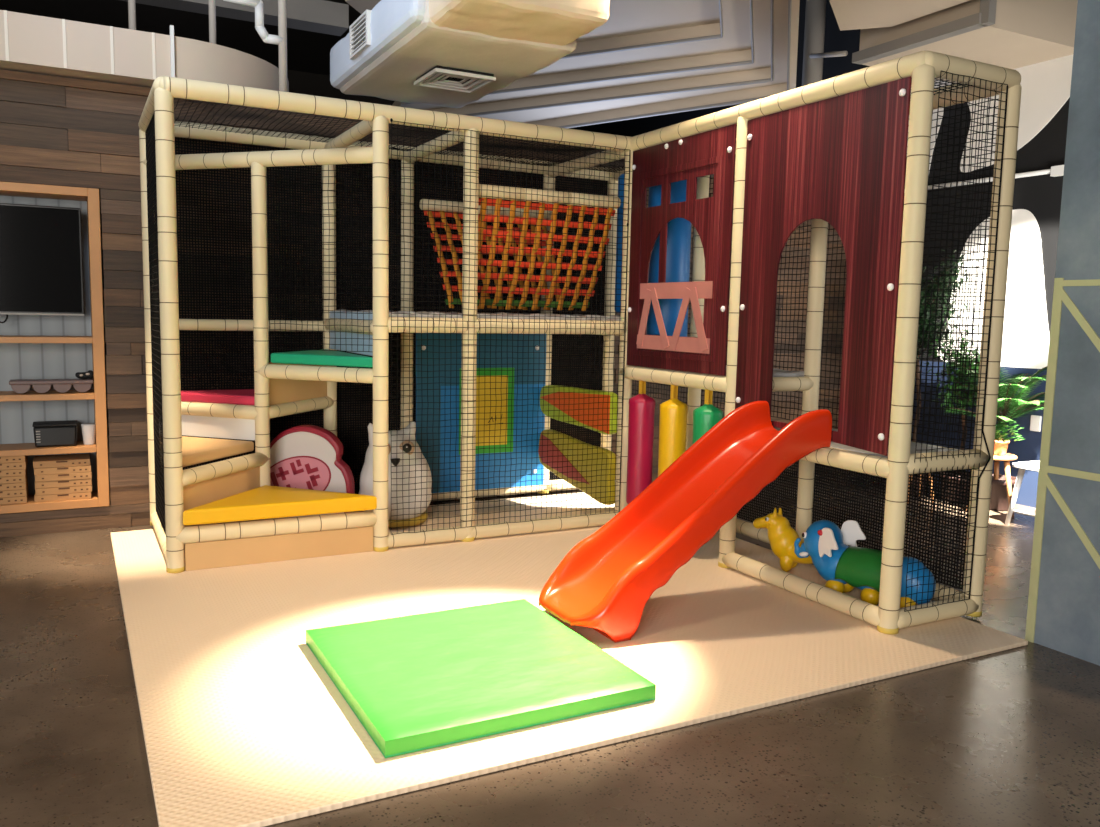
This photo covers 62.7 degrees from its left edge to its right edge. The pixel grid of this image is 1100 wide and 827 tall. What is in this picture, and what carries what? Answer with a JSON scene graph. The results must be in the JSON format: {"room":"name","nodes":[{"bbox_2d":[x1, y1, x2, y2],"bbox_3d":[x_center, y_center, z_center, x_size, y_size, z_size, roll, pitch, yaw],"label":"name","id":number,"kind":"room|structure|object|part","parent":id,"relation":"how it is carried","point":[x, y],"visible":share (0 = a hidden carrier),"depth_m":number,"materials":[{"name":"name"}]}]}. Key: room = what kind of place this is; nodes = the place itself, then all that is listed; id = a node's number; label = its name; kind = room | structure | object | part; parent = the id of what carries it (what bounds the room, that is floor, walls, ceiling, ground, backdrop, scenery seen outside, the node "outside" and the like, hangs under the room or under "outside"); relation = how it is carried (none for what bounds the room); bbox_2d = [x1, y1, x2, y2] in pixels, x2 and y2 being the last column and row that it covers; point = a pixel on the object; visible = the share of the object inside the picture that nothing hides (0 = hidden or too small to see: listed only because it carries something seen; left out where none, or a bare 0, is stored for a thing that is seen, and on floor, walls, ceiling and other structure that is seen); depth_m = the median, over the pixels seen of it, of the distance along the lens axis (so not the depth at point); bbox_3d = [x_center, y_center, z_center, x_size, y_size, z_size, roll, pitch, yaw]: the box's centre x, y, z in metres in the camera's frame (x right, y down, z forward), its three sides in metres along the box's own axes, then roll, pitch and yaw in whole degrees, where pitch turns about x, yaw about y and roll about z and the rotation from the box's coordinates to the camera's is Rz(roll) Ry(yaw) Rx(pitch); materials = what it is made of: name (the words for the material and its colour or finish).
{"room":"indoor playground","nodes":[
{"label":"indoor playground","id":0,"kind":"room"},
{"bbox_2d":[0,194,109,501],"bbox_3d":[-3.704,-0.428,5.299,2.038,2.300,0.030,-2,7,-28],"label":"wall","id":1,"kind":"structure","parent":0,"point":[18,361],"depth_m":5.60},
{"bbox_2d":[0,203,83,322],"bbox_3d":[-3.357,-0.883,5.301,1.084,0.698,0.188,-2,7,-28],"label":"television","id":2,"kind":"object","parent":1,"relation":"attached to","point":[41,263],"visible":1,"depth_m":5.37,"materials":[{"name":"black plastic"}]},
{"bbox_2d":[0,181,109,513],"bbox_3d":[-3.627,-0.366,5.157,1.930,1.924,0.295,-2,7,-28],"label":"shelf unit","id":3,"kind":"object","parent":1,"relation":"attached to","point":[100,497],"visible":0.98,"depth_m":5.42,"materials":[{"name":"brown wood"}]},
{"bbox_2d":[0,492,28,504],"bbox_3d":[-3.316,0.507,5.426,0.304,0.040,0.237,-2,7,-28],"label":"cardboard box","id":4,"kind":"object","parent":3,"relation":"on","point":[21,499],"visible":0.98,"depth_m":5.36,"materials":[{"name":"brown cardboard"}]},
{"bbox_2d":[0,483,27,497],"bbox_3d":[-3.317,0.466,5.423,0.304,0.040,0.237,-2,7,-28],"label":"cardboard box","id":5,"kind":"object","parent":4,"relation":"on","point":[23,492],"visible":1,"depth_m":5.36,"materials":[{"name":"brown cardboard"}]},
{"bbox_2d":[0,478,27,490],"bbox_3d":[-3.318,0.425,5.417,0.304,0.040,0.237,-2,7,-28],"label":"cardboard box","id":6,"kind":"object","parent":5,"relation":"on","point":[9,486],"visible":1,"depth_m":5.36,"materials":[{"name":"brown cardboard"}]},
{"bbox_2d":[0,471,26,483],"bbox_3d":[-3.318,0.384,5.414,0.304,0.040,0.237,-2,7,-28],"label":"cardboard box","id":7,"kind":"object","parent":6,"relation":"on","point":[11,479],"visible":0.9,"depth_m":5.35,"materials":[{"name":"brown cardboard"}]},
{"bbox_2d":[0,467,26,476],"bbox_3d":[-3.316,0.343,5.409,0.304,0.040,0.237,-2,7,-28],"label":"cardboard box","id":8,"kind":"object","parent":7,"relation":"on","point":[14,472],"visible":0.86,"depth_m":5.35,"materials":[{"name":"brown cardboard"}]},
{"bbox_2d":[0,457,27,469],"bbox_3d":[-3.310,0.302,5.405,0.304,0.040,0.237,-2,7,-28],"label":"cardboard box","id":9,"kind":"object","parent":8,"relation":"on","point":[17,465],"visible":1,"depth_m":5.34,"materials":[{"name":"brown cardboard"}]},
{"bbox_2d":[0,456,26,462],"bbox_3d":[-3.311,0.262,5.399,0.304,0.040,0.237,-2,7,-28],"label":"cardboard box","id":10,"kind":"object","parent":9,"relation":"on","point":[9,459],"visible":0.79,"depth_m":5.34,"materials":[{"name":"brown cardboard"}]},
{"bbox_3d":[-3.626,-0.427,5.152,1.806,0.036,0.288,-2,7,-28],"label":"shelf","id":11,"kind":"part","parent":3,"relation":"part of","materials":[{"name":"brown wood"}]},
{"bbox_3d":[-3.633,-0.089,5.189,1.806,0.036,0.288,-2,7,-28],"label":"shelf","id":12,"kind":"part","parent":3,"relation":"part of","materials":[{"name":"brown wood"}]},
{"bbox_3d":[-3.640,0.234,5.225,1.806,0.036,0.288,-2,7,-28],"label":"shelf","id":13,"kind":"part","parent":3,"relation":"part of","materials":[{"name":"brown wood"}]},
{"bbox_2d":[9,379,93,393],"bbox_3d":[-3.016,-0.167,5.468,0.445,0.076,0.130,-2,7,-28],"label":"tray","id":14,"kind":"object","parent":3,"relation":"on","point":[20,386],"visible":1,"depth_m":5.42,"materials":[{"name":"beige plastic"}]},
{"bbox_2d":[75,370,93,378],"bbox_3d":[-2.859,-0.238,5.544,0.104,0.055,0.063,-2,7,-28],"label":"ornament","id":15,"kind":"object","parent":14,"relation":"on","point":[89,374],"visible":0.99,"depth_m":5.53,"materials":[{"name":"black"}]},
{"bbox_2d":[32,420,77,446],"bbox_3d":[-3.029,0.124,5.530,0.240,0.138,0.184,-2,7,-28],"label":"storage basket","id":16,"kind":"object","parent":3,"relation":"on","point":[46,433],"visible":1,"depth_m":5.46,"materials":[{"name":"black plastic"}]},
{"bbox_2d":[34,492,90,501],"bbox_3d":[-3.014,0.496,5.587,0.304,0.040,0.237,-2,7,-28],"label":"cardboard box","id":17,"kind":"object","parent":3,"relation":"on","point":[82,495],"visible":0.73,"depth_m":5.48,"materials":[{"name":"brown cardboard"}]},
{"bbox_2d":[35,485,91,494],"bbox_3d":[-3.006,0.455,5.586,0.304,0.040,0.237,-2,7,-28],"label":"cardboard box","id":18,"kind":"object","parent":17,"relation":"on","point":[88,488],"visible":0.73,"depth_m":5.48,"materials":[{"name":"brown cardboard"}]},
{"bbox_2d":[35,479,91,488],"bbox_3d":[-3.007,0.414,5.580,0.304,0.040,0.237,-2,7,-28],"label":"cardboard box","id":19,"kind":"object","parent":18,"relation":"on","point":[79,482],"visible":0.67,"depth_m":5.48,"materials":[{"name":"brown cardboard"}]},
{"bbox_2d":[35,470,91,481],"bbox_3d":[-3.003,0.373,5.574,0.304,0.040,0.237,-2,7,-28],"label":"cardboard box","id":20,"kind":"object","parent":19,"relation":"on","point":[84,475],"visible":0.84,"depth_m":5.47,"materials":[{"name":"brown cardboard"}]},
{"bbox_2d":[34,462,90,474],"bbox_3d":[-3.005,0.332,5.568,0.304,0.040,0.237,-2,7,-28],"label":"cardboard box","id":21,"kind":"object","parent":20,"relation":"on","point":[70,469],"visible":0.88,"depth_m":5.46,"materials":[{"name":"brown cardboard"}]},
{"bbox_2d":[33,453,89,467],"bbox_3d":[-3.009,0.291,5.565,0.304,0.040,0.237,-2,7,-28],"label":"cardboard box","id":22,"kind":"object","parent":21,"relation":"on","point":[47,461],"visible":1,"depth_m":5.50,"materials":[{"name":"brown cardboard"}]},
{"bbox_2d":[81,423,94,444],"bbox_3d":[-2.854,0.128,5.584,0.086,0.126,0.086,-2,7,-28],"label":"cup","id":23,"kind":"object","parent":3,"relation":"on","point":[88,429],"visible":0.91,"depth_m":5.56,"materials":[{"name":"white paper"}]},
{"bbox_2d":[0,0,360,75],"bbox_3d":[-0.513,-3.859,4.857,15.000,0.150,18.000,-2,7,-28],"label":"ceiling","id":24,"kind":"structure","parent":0,"point":[307,51],"depth_m":10.42,"materials":[{"name":"concrete"}]},
{"bbox_2d":[128,0,135,29],"bbox_3d":[-2.592,-3.092,5.557,0.100,1.613,0.060,-2,7,-28],"label":"rod","id":25,"kind":"object","parent":24,"relation":"hanging from","point":[131,3],"visible":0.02,"depth_m":5.61,"materials":[{"name":"beige metal"}]},
{"bbox_2d":[208,0,215,43],"bbox_3d":[-2.139,-3.097,5.683,0.100,1.613,0.060,-2,7,-28],"label":"rod","id":26,"kind":"object","parent":24,"relation":"hanging from","point":[212,3],"visible":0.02,"depth_m":5.74,"materials":[{"name":"beige metal"}]},
{"bbox_2d":[0,10,288,91],"bbox_3d":[-3.766,-2.092,4.846,5.141,0.325,1.190,-4,8,-38],"label":"ceiling bulkhead","id":27,"kind":"object","parent":26,"relation":"hanging from","point":[35,44],"visible":0.61,"depth_m":5.21,"materials":[{"name":"beige paint"}]},
{"bbox_2d":[223,0,286,91],"bbox_3d":[-1.819,-2.942,5.552,0.376,1.878,0.056,-2,7,-28],"label":"drain pipe","id":28,"kind":"object","parent":24,"relation":"hanging from","point":[280,39],"visible":0.97,"depth_m":5.66,"materials":[{"name":"beige"}]},
{"bbox_2d":[345,0,799,127],"bbox_3d":[0.133,-2.901,7.515,3.742,0.474,8.441,-2,7,-28],"label":"bulkhead","id":29,"kind":"object","parent":24,"relation":"attached to","point":[649,58],"visible":0.61,"depth_m":7.50,"materials":[{"name":"white paint"}]},
{"bbox_2d":[330,0,609,107],"bbox_3d":[-0.545,-2.400,5.199,0.977,0.854,2.170,-2,7,-28],"label":"air conditioning unit","id":30,"kind":"object","parent":29,"relation":"attached to","point":[444,53],"visible":1,"depth_m":4.94,"materials":[{"name":"beige metal"}]},
{"bbox_2d":[349,9,371,59],"bbox_3d":[-1.108,-2.206,5.268,0.030,0.190,0.360,-2,7,-28],"label":"grille","id":31,"kind":"object","parent":30,"relation":"attached to","point":[360,31],"depth_m":5.24,"materials":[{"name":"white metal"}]},
{"bbox_2d":[414,68,495,92],"bbox_3d":[-0.579,-2.022,5.457,0.380,0.044,0.380,-2,7,-28],"label":"diffuser","id":32,"kind":"object","parent":30,"relation":"attached to","point":[466,80],"depth_m":5.43,"materials":[{"name":"white metal"}]},
{"bbox_2d":[429,0,609,45],"bbox_3d":[-0.156,-2.338,4.502,0.821,0.807,0.566,-2,7,-28],"label":"hood","id":33,"kind":"object","parent":30,"relation":"attached to","point":[477,22],"depth_m":4.47,"materials":[{"name":"beige paint"}]},
{"bbox_3d":[-0.059,-3.044,6.895,3.393,0.060,1.929,5,7,28],"label":"soffit panel","id":34,"kind":"part","parent":29,"relation":"part of","materials":[{"name":"white paint"}]},
{"bbox_3d":[0.565,-2.828,7.154,1.957,0.028,5.065,-2,7,-28],"label":"edge trim","id":35,"kind":"part","parent":29,"relation":"part of","materials":[{"name":"white paint"}]},
{"bbox_3d":[0.559,-2.729,7.167,2.436,0.028,6.284,-2,7,-28],"label":"edge trim","id":36,"kind":"part","parent":29,"relation":"part of","materials":[{"name":"white paint"}]},
{"bbox_3d":[0.541,-3.025,7.471,2.150,0.120,5.300,-2,7,-28],"label":"step panel","id":37,"kind":"part","parent":29,"relation":"part of","materials":[{"name":"white paint"}]},
{"bbox_3d":[0.506,-2.906,6.939,1.345,0.028,3.741,-3,7,-32],"label":"edge trim","id":38,"kind":"part","parent":29,"relation":"part of","materials":[{"name":"white paint"}]},
{"bbox_3d":[0.698,-2.707,7.352,2.590,0.120,7.965,-1,7,-21],"label":"step panel","id":39,"kind":"part","parent":29,"relation":"part of","materials":[{"name":"white paint"}]},
{"bbox_3d":[0.354,-2.653,7.353,2.965,0.027,7.850,-2,7,-28],"label":"edge trim","id":40,"kind":"part","parent":29,"relation":"part of","materials":[{"name":"white paint"}]},
{"bbox_2d":[830,0,969,30],"bbox_3d":[2.266,-3.182,5.275,1.260,1.130,2.202,-2,7,-28],"label":"duct","id":41,"kind":"object","parent":24,"relation":"hanging from","point":[849,14],"visible":1,"depth_m":6.05,"materials":[{"name":"white paint"}]},
{"bbox_2d":[121,0,348,35],"bbox_3d":[-3.480,-3.118,6.364,4.100,0.180,0.250,-2,7,-28],"label":"ceiling beam","id":42,"kind":"structure","parent":0,"point":[319,16],"depth_m":7.03,"materials":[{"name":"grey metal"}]},
{"bbox_2d":[287,70,393,105],"bbox_3d":[-4.309,-2.364,12.192,15.000,4.600,0.100,-2,7,-28],"label":"wall","id":43,"kind":"structure","parent":0,"point":[300,82],"depth_m":12.46,"materials":[{"name":"concrete"}]},
{"bbox_2d":[0,69,846,537],"bbox_3d":[-1.676,-0.662,6.025,10.121,2.688,0.052,-2,7,-28],"label":"wall","id":44,"kind":"structure","parent":0,"point":[101,119],"depth_m":5.59,"materials":[{"name":"brown wood"}]},
{"bbox_2d":[0,468,1099,826],"bbox_3d":[-0.612,0.816,5.377,15.000,0.060,18.000,-2,7,-28],"label":"floor","id":45,"kind":"structure","parent":0,"point":[1010,737],"depth_m":2.93,"materials":[{"name":"concrete"}]},
{"bbox_2d":[110,492,1027,826],"bbox_3d":[-0.287,0.860,4.674,3.462,0.020,3.566,-2,7,-28],"label":"floor mat","id":46,"kind":"object","parent":45,"relation":"on","point":[243,725],"visible":0.69,"depth_m":3.66,"materials":[{"name":"beige"}]},
{"bbox_2d":[270,425,354,518],"bbox_3d":[-1.520,0.395,5.633,0.604,0.648,0.108,2,6,8],"label":"cushion","id":47,"kind":"object","parent":46,"relation":"on","point":[301,456],"visible":0.53,"depth_m":5.57,"materials":[{"name":"fabric"}]},
{"bbox_2d":[270,459,319,489],"bbox_3d":[-1.602,0.422,5.597,0.371,0.284,0.004,2,6,9],"label":"print","id":48,"kind":"object","parent":47,"relation":"attached to","point":[291,473],"depth_m":5.59,"materials":[{"name":"plastic"}]},
{"bbox_2d":[359,422,431,527],"bbox_3d":[-0.985,0.381,5.758,0.471,0.659,0.381,-2,7,-28],"label":"stuffed toy","id":49,"kind":"object","parent":46,"relation":"on","point":[366,476],"visible":0.59,"depth_m":5.63,"materials":[{"name":"beige fabric"}]},
{"bbox_3d":[-0.990,0.680,5.797,0.421,0.055,0.346,-2,7,-28],"label":"trim","id":50,"kind":"part","parent":49,"relation":"part of","materials":[{"name":"orange"}]},
{"bbox_2d":[306,599,655,757],"bbox_3d":[-0.311,0.950,3.459,0.998,0.066,1.068,-2,7,-28],"label":"mat","id":51,"kind":"object","parent":46,"relation":"on","point":[417,682],"visible":1,"depth_m":3.27,"materials":[{"name":"green leather"}]},
{"bbox_2d":[138,51,1021,634],"bbox_3d":[-0.201,-0.409,4.808,3.372,2.476,3.451,-2,7,-28],"label":"playground structure","id":52,"kind":"object","parent":46,"relation":"on","point":[833,151],"visible":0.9,"depth_m":5.07,"materials":[{"name":"beige plastic"}]},
{"bbox_3d":[-2.433,-0.511,5.524,0.090,2.427,0.090,-2,7,-28],"label":"post","id":53,"kind":"part","parent":52,"relation":"part of","materials":[{"name":"beige plastic"}]},
{"bbox_3d":[-1.912,-0.391,4.540,0.090,2.427,0.090,-2,7,-28],"label":"post","id":54,"kind":"part","parent":52,"relation":"part of","materials":[{"name":"beige plastic"}]},
{"bbox_3d":[-1.695,-0.360,5.296,0.086,2.209,0.086,-2,7,-28],"label":"post","id":55,"kind":"part","parent":52,"relation":"part of","materials":[{"name":"beige plastic"}]},
{"bbox_3d":[-1.472,-0.547,6.029,0.090,2.427,0.090,-2,7,-28],"label":"post","id":56,"kind":"part","parent":52,"relation":"part of","materials":[{"name":"beige plastic"}]},
{"bbox_3d":[-0.945,-0.421,5.035,0.090,2.419,0.090,-2,7,-28],"label":"post","id":57,"kind":"part","parent":52,"relation":"part of","materials":[{"name":"beige plastic"}]},
{"bbox_3d":[-0.995,-0.565,6.280,0.090,2.427,0.090,-2,7,-28],"label":"post","id":58,"kind":"part","parent":52,"relation":"part of","materials":[{"name":"beige plastic"}]},
{"bbox_3d":[-0.473,-0.444,5.296,0.090,2.427,0.090,-2,7,-28],"label":"post","id":59,"kind":"part","parent":52,"relation":"part of","materials":[{"name":"beige plastic"}]},
{"bbox_3d":[-0.491,-0.011,6.574,1.020,1.145,0.014,-2,7,-28],"label":"play panel","id":60,"kind":"part","parent":52,"relation":"part of","materials":[{"name":"blue plastic"}]},
{"bbox_3d":[-0.460,-0.020,6.567,0.430,0.625,0.014,-2,7,-28],"label":"board frame","id":61,"kind":"part","parent":52,"relation":"part of","materials":[{"name":"plastic"}]},
{"bbox_2d":[419,184,620,310],"bbox_3d":[-0.228,-1.058,5.977,0.980,0.737,1.036,-2,7,-28],"label":"net","id":62,"kind":"object","parent":52,"relation":"hanging from","point":[523,303],"visible":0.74,"depth_m":5.72,"materials":[{"name":"orange fabric"}]},
{"bbox_3d":[-0.029,-0.601,6.787,0.090,2.427,0.090,-2,7,-28],"label":"post","id":63,"kind":"part","parent":52,"relation":"part of","materials":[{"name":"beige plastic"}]},
{"bbox_2d":[538,429,615,504],"bbox_3d":[0.172,0.359,6.357,0.067,0.398,1.028,-2,7,-28],"label":"board","id":64,"kind":"object","parent":52,"relation":"attached to","point":[559,455],"visible":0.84,"depth_m":6.23,"materials":[{"name":"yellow plastic"}]},
{"bbox_2d":[540,385,616,434],"bbox_3d":[0.181,-0.048,6.312,0.067,0.284,1.028,-2,7,-28],"label":"board","id":65,"kind":"object","parent":52,"relation":"attached to","point":[553,395],"visible":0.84,"depth_m":6.18,"materials":[{"name":"plastic"}]},
{"bbox_3d":[0.463,-0.619,7.045,0.090,2.427,0.090,-2,7,-28],"label":"post","id":66,"kind":"part","parent":52,"relation":"part of","materials":[{"name":"beige plastic"}]},
{"bbox_2d":[614,174,623,311],"bbox_3d":[0.568,-1.224,6.344,0.199,1.030,0.199,-2,7,-28],"label":"roller","id":67,"kind":"object","parent":52,"relation":"on","point":[620,187],"visible":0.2,"depth_m":6.29,"materials":[{"name":"blue plastic"}]},
{"bbox_3d":[0.493,-0.480,5.803,0.090,2.427,0.090,-2,7,-28],"label":"post","id":68,"kind":"part","parent":52,"relation":"part of","materials":[{"name":"beige plastic"}]},
{"bbox_3d":[0.475,-0.498,5.725,0.012,2.290,0.007,4,7,25],"label":"net edge cord","id":69,"kind":"part","parent":52,"relation":"part of","materials":[{"name":"black fabric"}]},
{"bbox_2d":[626,380,655,503],"bbox_3d":[0.572,0.184,5.700,0.169,0.795,0.164,-2,7,-28],"label":"bag","id":70,"kind":"object","parent":52,"relation":"hanging from","point":[641,406],"visible":0.77,"depth_m":5.64,"materials":[{"name":"plastic"}]},
{"bbox_2d":[647,180,690,336],"bbox_3d":[0.767,-1.021,5.848,0.278,1.315,0.278,-2,7,-28],"label":"roller","id":71,"kind":"object","parent":52,"relation":"on","point":[679,229],"visible":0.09,"depth_m":5.74,"materials":[{"name":"blue plastic"}]},
{"bbox_2d":[658,385,687,475],"bbox_3d":[0.730,0.221,5.401,0.169,0.795,0.164,-2,7,-28],"label":"bag","id":72,"kind":"object","parent":52,"relation":"hanging from","point":[673,412],"visible":0.68,"depth_m":5.33,"materials":[{"name":"plastic"}]},
{"bbox_3d":[0.735,-0.918,5.261,0.010,1.330,0.985,-2,7,-28],"label":"wood print panel","id":73,"kind":"part","parent":52,"relation":"part of","materials":[{"name":"red wood"}]},
{"bbox_3d":[0.984,-0.498,6.061,0.090,2.427,0.090,-2,7,-28],"label":"post","id":74,"kind":"part","parent":52,"relation":"part of","materials":[{"name":"beige plastic"}]},
{"bbox_2d":[692,389,722,444],"bbox_3d":[0.884,0.256,5.111,0.169,0.795,0.164,-2,7,-28],"label":"bag","id":75,"kind":"object","parent":52,"relation":"hanging from","point":[706,416],"visible":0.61,"depth_m":5.03,"materials":[{"name":"green plastic"}]},
{"bbox_3d":[0.999,-0.363,4.848,0.090,2.427,0.090,-2,7,-28],"label":"post","id":76,"kind":"part","parent":52,"relation":"part of","materials":[{"name":"beige plastic"}]},
{"bbox_3d":[1.490,-0.382,5.106,0.090,2.427,0.090,-2,7,-28],"label":"post","id":77,"kind":"part","parent":52,"relation":"part of","materials":[{"name":"beige plastic"}]},
{"bbox_3d":[1.248,-0.665,4.303,0.010,1.600,1.030,-2,7,-28],"label":"wood print panel","id":78,"kind":"part","parent":52,"relation":"part of","materials":[{"name":"red wood"}]},
{"bbox_3d":[1.521,-0.243,3.862,0.090,2.427,0.090,-2,7,-28],"label":"post","id":79,"kind":"part","parent":52,"relation":"part of","materials":[{"name":"beige plastic"}]},
{"bbox_3d":[1.984,-0.281,4.040,0.050,2.295,0.011,3,7,17],"label":"net edge cord","id":80,"kind":"part","parent":52,"relation":"part of","materials":[{"name":"black fabric"}]},
{"bbox_3d":[2.012,-0.261,4.120,0.090,2.427,0.090,-2,7,-28],"label":"post","id":81,"kind":"part","parent":52,"relation":"part of","materials":[{"name":"beige plastic"}]},
{"bbox_2d":[538,401,831,642],"bbox_3d":[0.607,0.448,4.166,1.313,0.947,0.516,-2,7,-28],"label":"slide","id":82,"kind":"object","parent":46,"relation":"on","point":[604,584],"visible":1,"depth_m":4.12,"materials":[{"name":"orange plastic"}]},
{"bbox_2d":[753,508,812,571],"bbox_3d":[1.375,0.690,4.860,0.566,0.340,0.189,6,8,35],"label":"hopper","id":83,"kind":"object","parent":46,"relation":"on","point":[782,537],"visible":0.63,"depth_m":4.86,"materials":[{"name":"yellow rubber"}]},
{"bbox_2d":[794,520,935,607],"bbox_3d":[1.523,0.732,4.414,0.707,0.359,0.309,5,8,33],"label":"toy","id":84,"kind":"object","parent":46,"relation":"on","point":[844,568],"visible":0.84,"depth_m":4.36,"materials":[{"name":"blue plastic"}]},
{"bbox_2d":[907,475,933,503],"bbox_3d":[2.825,0.474,6.985,0.278,0.411,0.278,1,6,-2],"label":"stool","id":85,"kind":"object","parent":45,"relation":"on","point":[909,475],"visible":0.02,"depth_m":6.90,"materials":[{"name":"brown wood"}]},
{"bbox_2d":[894,250,981,494],"bbox_3d":[2.915,-0.318,7.184,0.864,1.942,0.858,4,7,22],"label":"potted tree","id":86,"kind":"object","parent":45,"relation":"on","point":[929,286],"visible":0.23,"depth_m":7.08,"materials":[{"name":"green plant"}]},
{"bbox_3d":[2.929,0.498,7.327,0.360,0.289,0.360,-2,7,-28],"label":"pot","id":87,"kind":"part","parent":86,"relation":"part of","materials":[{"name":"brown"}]},
{"bbox_2d":[927,318,1011,503],"bbox_3d":[3.188,-0.031,6.949,0.600,1.434,0.621,3,7,15],"label":"potted tree","id":88,"kind":"object","parent":45,"relation":"on","point":[942,350],"visible":0.46,"depth_m":6.90,"materials":[{"name":"green plant"}]},
{"bbox_3d":[3.159,0.573,7.003,0.276,0.221,0.276,-2,7,-28],"label":"pot","id":89,"kind":"part","parent":88,"relation":"part of","materials":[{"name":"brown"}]},
{"bbox_2d":[966,453,1016,516],"bbox_3d":[3.261,0.516,6.594,0.322,0.435,0.326,-2,7,-28],"label":"stool","id":90,"kind":"object","parent":45,"relation":"on","point":[1007,458],"visible":0.48,"depth_m":6.49,"materials":[{"name":"brown wood"}]},
{"bbox_3d":[3.321,0.515,6.718,0.038,0.411,0.111,6,8,35],"label":"leg","id":91,"kind":"part","parent":90,"relation":"part of","materials":[{"name":"brown wood"}]},
{"bbox_2d":[994,418,1023,455],"bbox_3d":[3.281,0.162,6.540,0.328,0.279,0.320,-2,7,-28],"label":"plant","id":92,"kind":"object","parent":90,"relation":"on","point":[1001,444],"visible":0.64,"depth_m":6.52,"materials":[{"name":"green plant"}]},
{"bbox_3d":[3.264,0.244,6.563,0.138,0.110,0.138,-2,7,-28],"label":"pot","id":93,"kind":"part","parent":92,"relation":"part of","materials":[{"name":"brown ceramic"}]},
{"bbox_3d":[3.307,0.539,6.499,0.038,0.411,0.112,-2,7,-28],"label":"leg","id":94,"kind":"part","parent":90,"relation":"part of","materials":[{"name":"brown wood"}]},
{"bbox_2d":[941,364,1046,510],"bbox_3d":[3.340,0.172,6.716,0.824,1.089,0.784,3,7,14],"label":"potted palm","id":95,"kind":"object","parent":45,"relation":"on","point":[998,498],"visible":0.58,"depth_m":6.63,"materials":[{"name":"green plant"}]},
{"bbox_3d":[3.348,-0.133,6.680,0.660,0.474,0.591,1,6,-5],"label":"frond stem","id":96,"kind":"part","parent":95,"relation":"part of","materials":[{"name":"green plant"}]},
{"bbox_2d":[990,474,1016,510],"bbox_3d":[3.352,0.594,6.766,0.276,0.240,0.276,-2,7,-28],"label":"pot","id":97,"kind":"object","parent":95,"relation":"attached to","point":[998,498],"depth_m":6.67,"materials":[{"name":"brown"}]},
{"bbox_2d":[1005,460,1039,524],"bbox_3d":[3.421,0.574,6.117,0.384,0.432,0.468,-2,7,-28],"label":"stool","id":98,"kind":"object","parent":45,"relation":"on","point":[1029,465],"visible":0.35,"depth_m":6.19,"materials":[{"name":"white paint"}]},
{"bbox_3d":[3.204,0.569,6.215,0.102,0.410,0.039,5,7,31],"label":"leg","id":99,"kind":"part","parent":98,"relation":"part of","materials":[{"name":"white paint"}]},
{"bbox_3d":[3.425,0.372,6.095,0.384,0.025,0.468,-2,7,-28],"label":"seat","id":100,"kind":"part","parent":98,"relation":"part of","materials":[{"name":"white paint"}]},
{"bbox_2d":[1034,0,1099,665],"bbox_3d":[3.300,-1.081,2.092,0.505,4.600,3.995,-2,7,-28],"label":"wall pier","id":101,"kind":"object","parent":45,"relation":"on","point":[1068,601],"visible":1,"depth_m":3.73,"materials":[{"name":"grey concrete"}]},
{"bbox_2d":[1025,278,1099,642],"bbox_3d":[2.368,0.272,3.413,0.007,1.580,1.093,-2,7,-28],"label":"trim","id":102,"kind":"structure","parent":101,"relation":"attached to","point":[1059,294],"depth_m":3.83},
{"bbox_2d":[568,0,1069,361],"bbox_3d":[2.991,-2.277,8.045,0.100,3.550,14.000,-2,7,-28],"label":"wall","id":103,"kind":"structure","parent":0,"point":[1041,195],"depth_m":7.35,"materials":[{"name":"black paint"}]},
{"bbox_2d":[907,80,950,169],"bbox_3d":[3.133,-2.377,7.654,0.006,0.887,0.599,-2,7,-28],"label":"trim","id":104,"kind":"structure","parent":103,"relation":"attached to","point":[933,130],"depth_m":7.51,"materials":[{"name":"white paint"}]},
{"bbox_2d":[889,361,1046,507],"bbox_3d":[2.940,0.009,8.298,0.106,1.050,14.000,-2,7,-28],"label":"trim","id":105,"kind":"structure","parent":103,"relation":"attached to","point":[1028,449],"depth_m":6.97,"materials":[{"name":"blue paint"}]},
{"bbox_2d":[904,165,1063,192],"bbox_3d":[3.404,-1.715,7.138,0.060,0.310,2.100,-2,7,-28],"label":"conduit","id":106,"kind":"object","parent":103,"relation":"attached to","point":[1055,171],"visible":0.23,"depth_m":6.77,"materials":[{"name":"white metal"}]},
{"bbox_2d":[937,209,1049,368],"bbox_3d":[3.509,-0.964,7.038,0.006,1.218,1.076,-2,7,-28],"label":"window","id":107,"kind":"structure","parent":103,"relation":"attached to","point":[1025,342],"depth_m":6.89,"materials":[{"name":"white glass"}]},
{"bbox_2d":[960,54,1072,171],"bbox_3d":[3.584,-2.323,6.800,0.006,0.873,1.100,-2,7,-28],"label":"trim","id":108,"kind":"structure","parent":103,"relation":"attached to","point":[1046,85],"depth_m":6.74,"materials":[{"name":"white paint"}]},
{"bbox_2d":[1030,415,1041,431],"bbox_3d":[3.660,0.075,6.798,0.018,0.120,0.080,-2,7,-28],"label":"wall switch","id":109,"kind":"object","parent":103,"relation":"attached to","point":[1035,423],"visible":1,"depth_m":6.79,"materials":[{"name":"white paint"}]},
{"bbox_2d":[802,0,847,85],"bbox_3d":[2.256,-1.719,7.682,0.175,4.589,1.400,2,6,8],"label":"round column","id":110,"kind":"structure","parent":0,"point":[815,13],"depth_m":8.04,"materials":[{"name":"grey"}]},
{"bbox_2d":[852,0,1077,82],"bbox_3d":[3.054,-3.224,6.477,1.175,1.280,1.150,-2,7,-28],"label":"ceiling soffit","id":111,"kind":"structure","parent":0,"point":[1011,34],"depth_m":6.23,"materials":[{"name":"white paint"}]}
]}

